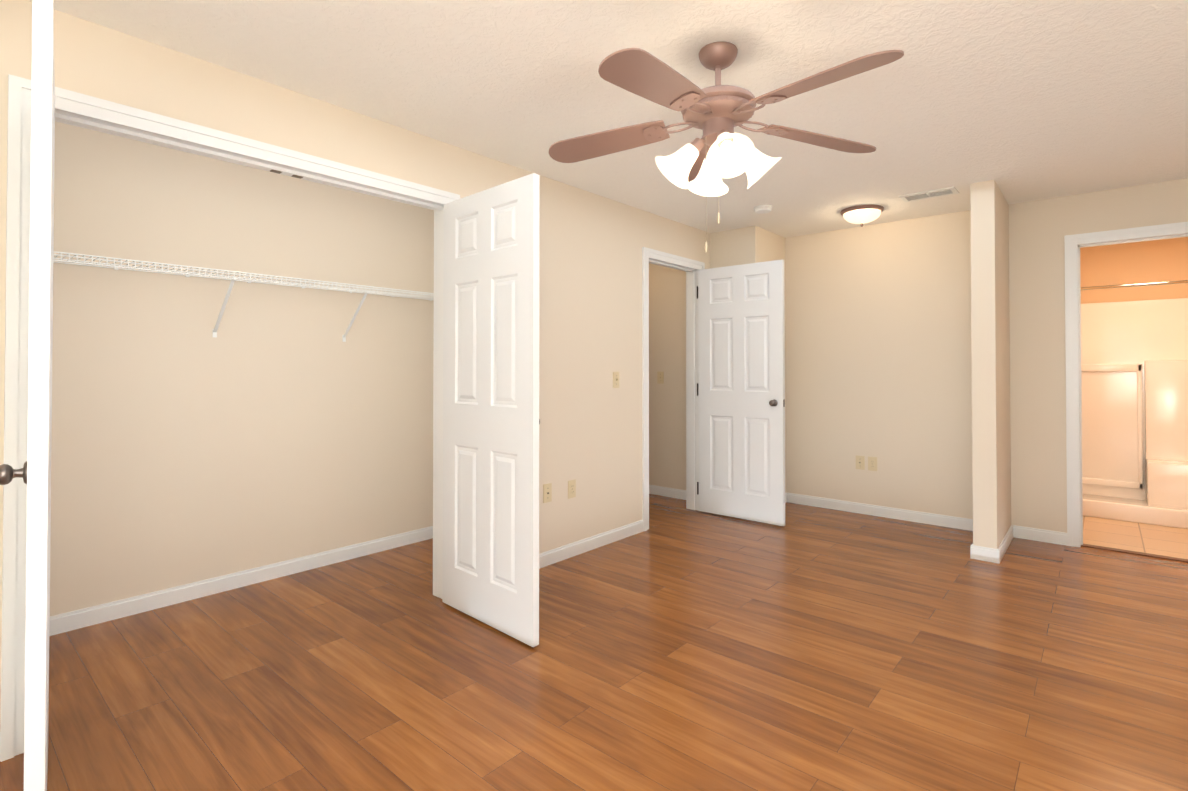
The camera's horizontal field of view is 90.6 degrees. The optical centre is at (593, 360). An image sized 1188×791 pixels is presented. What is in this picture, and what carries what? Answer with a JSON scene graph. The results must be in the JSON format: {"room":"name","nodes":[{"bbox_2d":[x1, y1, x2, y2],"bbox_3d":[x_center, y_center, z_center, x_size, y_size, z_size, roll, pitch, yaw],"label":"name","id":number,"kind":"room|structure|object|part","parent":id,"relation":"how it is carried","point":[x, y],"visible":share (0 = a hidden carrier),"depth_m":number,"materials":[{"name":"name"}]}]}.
{"room":"empty bedroom","nodes":[
{"label":"empty bedroom","id":0,"kind":"room"},
{"bbox_2d":[50,121,433,615],"bbox_3d":[-1.994,0.061,3.434,0.120,2.440,2.950,-1,-1,41],"label":"wall","id":1,"kind":"structure","parent":0,"point":[270,424],"depth_m":3.24,"materials":[{"name":"beige paint"}]},
{"bbox_2d":[53,251,433,341],"bbox_3d":[-1.833,-0.294,3.299,0.310,0.336,2.709,-1,-1,41],"label":"wire shelf","id":2,"kind":"object","parent":1,"relation":"attached to","point":[350,289],"visible":0.85,"depth_m":3.14,"materials":[{"name":"white metal"}]},
{"bbox_2d":[0,485,1066,760],"bbox_3d":[0.368,1.235,3.207,5.270,0.086,7.380,-1,-1,41],"label":"baseboard","id":3,"kind":"structure","parent":1,"relation":"attached to","point":[118,609],"depth_m":3.77,"materials":[{"name":"white wood"}]},
{"bbox_2d":[0,0,709,727],"bbox_3d":[-0.654,0.060,3.378,0.120,2.440,6.520,-1,-1,41],"label":"wall","id":4,"kind":"structure","parent":0,"point":[590,322],"depth_m":3.69,"materials":[{"name":"beige paint"}]},
{"bbox_2d":[0,0,54,790],"bbox_3d":[-1.559,0.204,1.620,0.088,2.088,0.775,1,-1,-42],"label":"closet door","id":5,"kind":"structure","parent":4,"relation":"in","point":[34,472],"depth_m":1.35,"materials":[{"name":"white wood"}]},
{"bbox_2d":[0,74,459,761],"bbox_3d":[-1.302,0.183,2.523,0.018,2.175,1.740,-1,-1,41],"label":"door frame","id":6,"kind":"structure","parent":4,"relation":"attached to","point":[16,394],"depth_m":1.89,"materials":[{"name":"white wood"}]},
{"bbox_2d":[55,109,443,598],"bbox_3d":[-1.355,0.208,2.568,0.128,2.125,1.640,-1,-1,41],"label":"trim","id":7,"kind":"structure","parent":4,"relation":"attached to","point":[437,351],"depth_m":3.15,"materials":[{"name":"white wood"}]},
{"bbox_2d":[270,169,302,178],"bbox_3d":[-1.351,-0.819,2.583,0.030,0.003,0.130,-1,-1,41],"label":"door catch","id":8,"kind":"object","parent":4,"relation":"attached to","point":[279,172],"depth_m":2.57,"materials":[{"name":"brown"}]},
{"bbox_2d":[442,173,539,646],"bbox_3d":[-0.500,0.218,2.870,0.725,2.088,0.088,-1,-1,44],"label":"closet door","id":9,"kind":"structure","parent":4,"relation":"in","point":[491,424],"depth_m":2.80,"materials":[{"name":"white wood"}]},
{"bbox_2d":[543,483,551,502],"bbox_3d":[-0.289,0.834,3.688,0.013,0.116,0.072,-1,-1,41],"label":"electrical outlet plate","id":10,"kind":"object","parent":4,"relation":"attached to","point":[547,492],"visible":1,"depth_m":3.69,"materials":[{"name":"beige plastic"}]},
{"bbox_2d":[568,479,575,498],"bbox_3d":[-0.144,0.846,3.860,0.008,0.116,0.072,-1,-1,41],"label":"electrical outlet plate","id":11,"kind":"object","parent":4,"relation":"attached to","point":[571,488],"visible":1,"depth_m":3.86,"materials":[{"name":"beige plastic"}]},
{"bbox_2d":[613,372,618,387],"bbox_3d":[0.165,0.140,4.215,0.020,0.116,0.072,-1,-1,41],"label":"light switch","id":12,"kind":"object","parent":4,"relation":"attached to","point":[615,379],"visible":1,"depth_m":4.21,"materials":[{"name":"beige plastic"}]},
{"bbox_2d":[642,247,704,530],"bbox_3d":[0.669,0.219,4.797,0.018,2.155,0.900,-1,-1,41],"label":"door frame","id":13,"kind":"structure","parent":4,"relation":"attached to","point":[647,253],"depth_m":4.48,"materials":[{"name":"white wood"}]},
{"bbox_2d":[649,258,698,510],"bbox_3d":[0.616,0.245,4.842,0.128,2.105,0.800,-1,-1,41],"label":"trim","id":14,"kind":"structure","parent":4,"relation":"attached to","point":[692,274],"depth_m":5.12,"materials":[{"name":"white wood"}]},
{"bbox_2d":[697,260,784,525],"bbox_3d":[1.188,0.252,4.810,0.762,2.065,0.142,-1,-1,41],"label":"entry door","id":15,"kind":"structure","parent":4,"relation":"in","point":[741,368],"depth_m":4.77,"materials":[{"name":"white wood"}]},
{"bbox_2d":[0,494,1187,790],"bbox_3d":[-0.016,1.323,2.771,5.520,0.100,6.460,-1,-1,41],"label":"floor","id":16,"kind":"structure","parent":0,"point":[804,648],"depth_m":2.36,"materials":[{"name":"brown wood"}]},
{"bbox_2d":[28,0,1187,237],"bbox_3d":[0.781,-1.209,3.453,5.870,0.100,8.490,-1,-1,41],"label":"ceiling","id":17,"kind":"structure","parent":0,"point":[1024,100],"depth_m":2.46,"materials":[{"name":"white paint"}]},
{"bbox_2d":[549,41,903,252],"bbox_3d":[0.446,-0.787,2.183,1.334,0.773,1.294,-1,-1,41],"label":"ceiling fan","id":18,"kind":"object","parent":17,"relation":"hanging from","point":[715,154],"visible":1,"depth_m":2.16,"materials":[{"name":"brown wood"}]},
{"bbox_2d":[754,205,771,213],"bbox_3d":[1.266,-1.127,4.401,0.136,0.041,0.136,-1,-1,41],"label":"smoke detector","id":19,"kind":"object","parent":17,"relation":"attached to","point":[760,209],"visible":0.98,"depth_m":4.36,"materials":[{"name":"white plastic"}]},
{"bbox_2d":[840,205,883,226],"bbox_3d":[2.043,-1.082,4.481,0.304,0.130,0.304,-1,-1,41],"label":"flush ceiling light","id":20,"kind":"object","parent":17,"relation":"attached to","point":[861,214],"visible":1,"depth_m":4.39,"materials":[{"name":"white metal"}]},
{"bbox_3d":[2.043,-1.084,4.481,0.264,0.074,0.264,-1,-1,41],"label":"glass","id":21,"kind":"part","parent":20,"relation":"part of","materials":[{"name":"white glass"}]},
{"bbox_2d":[899,186,958,201],"bbox_3d":[2.320,-1.148,4.071,0.334,0.010,0.180,-1,-1,41],"label":"ceiling vent","id":22,"kind":"object","parent":17,"relation":"in","point":[930,194],"visible":1,"depth_m":4.05,"materials":[{"name":"white metal"}]},
{"bbox_2d":[649,263,685,489],"bbox_3d":[0.418,0.090,5.982,1.670,2.440,0.120,-1,-1,41],"label":"wall","id":23,"kind":"structure","parent":0,"point":[667,357],"depth_m":5.62,"materials":[{"name":"beige paint"}]},
{"bbox_2d":[657,372,663,383],"bbox_3d":[0.640,0.167,5.695,0.072,0.116,0.020,-1,-1,41],"label":"light switch","id":24,"kind":"object","parent":23,"relation":"attached to","point":[660,377],"visible":1,"depth_m":5.70,"materials":[{"name":"beige plastic"}]},
{"bbox_2d":[710,226,785,492],"bbox_3d":[1.407,0.083,5.337,0.430,2.440,0.620,-1,-1,41],"label":"wall","id":25,"kind":"structure","parent":0,"point":[746,245],"depth_m":5.14,"materials":[{"name":"beige paint"}]},
{"bbox_2d":[785,178,1187,532],"bbox_3d":[2.949,0.073,4.490,3.870,2.440,0.120,-1,-1,41],"label":"wall","id":26,"kind":"structure","parent":0,"point":[878,345],"depth_m":4.68,"materials":[{"name":"beige paint"}]},
{"bbox_2d":[856,455,864,469],"bbox_3d":[2.260,0.869,4.990,0.072,0.116,0.013,-1,-1,41],"label":"electrical outlet plate","id":27,"kind":"object","parent":26,"relation":"attached to","point":[860,462],"visible":1,"depth_m":4.99,"materials":[{"name":"beige plastic"}]},
{"bbox_2d":[868,456,876,470],"bbox_3d":[2.337,0.868,4.927,0.072,0.116,0.008,-1,-1,41],"label":"electrical outlet plate","id":28,"kind":"object","parent":26,"relation":"attached to","point":[872,463],"visible":1,"depth_m":4.92,"materials":[{"name":"beige plastic"}]},
{"bbox_2d":[1064,222,1187,547],"bbox_3d":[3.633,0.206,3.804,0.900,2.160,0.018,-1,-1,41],"label":"door frame","id":29,"kind":"structure","parent":26,"relation":"attached to","point":[1072,242],"depth_m":4.07,"materials":[{"name":"white wood"}]},
{"bbox_2d":[1081,544,1187,562],"bbox_3d":[3.679,1.282,3.844,0.760,0.008,0.060,-1,-1,41],"label":"trim","id":30,"kind":"structure","parent":26,"relation":"attached to","point":[1137,553],"depth_m":3.90,"materials":[{"name":"brown wood"}]},
{"bbox_2d":[970,180,1010,548],"bbox_3d":[2.760,0.068,4.072,0.130,2.440,0.760,-1,-1,41],"label":"wall","id":31,"kind":"structure","parent":0,"point":[991,430],"depth_m":3.80,"materials":[{"name":"beige paint"}]},
{"bbox_2d":[1080,237,1187,303],"bbox_3d":[3.738,0.066,3.889,1.590,2.440,0.003,-1,-1,41],"label":"wall","id":32,"kind":"structure","parent":0,"point":[1163,260],"depth_m":3.96,"materials":[{"name":"brown paint"}]},
{"bbox_2d":[1081,280,1187,289],"bbox_3d":[4.405,-0.605,4.666,1.648,0.055,0.056,-1,-1,41],"label":"curtain rod","id":33,"kind":"object","parent":32,"relation":"attached to","point":[1136,284],"visible":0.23,"depth_m":4.71,"materials":[{"name":"silver metal"}]},
{"bbox_2d":[1083,516,1187,558],"bbox_3d":[4.362,1.345,4.594,1.890,0.100,2.030,-1,-1,41],"label":"floor","id":34,"kind":"structure","parent":0,"point":[1147,538],"depth_m":4.30,"materials":[{"name":"beige tile"}]},
{"bbox_2d":[1081,298,1187,528],"bbox_3d":[4.660,0.379,4.949,1.626,1.840,0.858,-1,-1,41],"label":"shower stall","id":35,"kind":"object","parent":34,"relation":"on","point":[1134,369],"visible":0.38,"depth_m":5.25,"materials":[{"name":"white plastic"}]}
]}

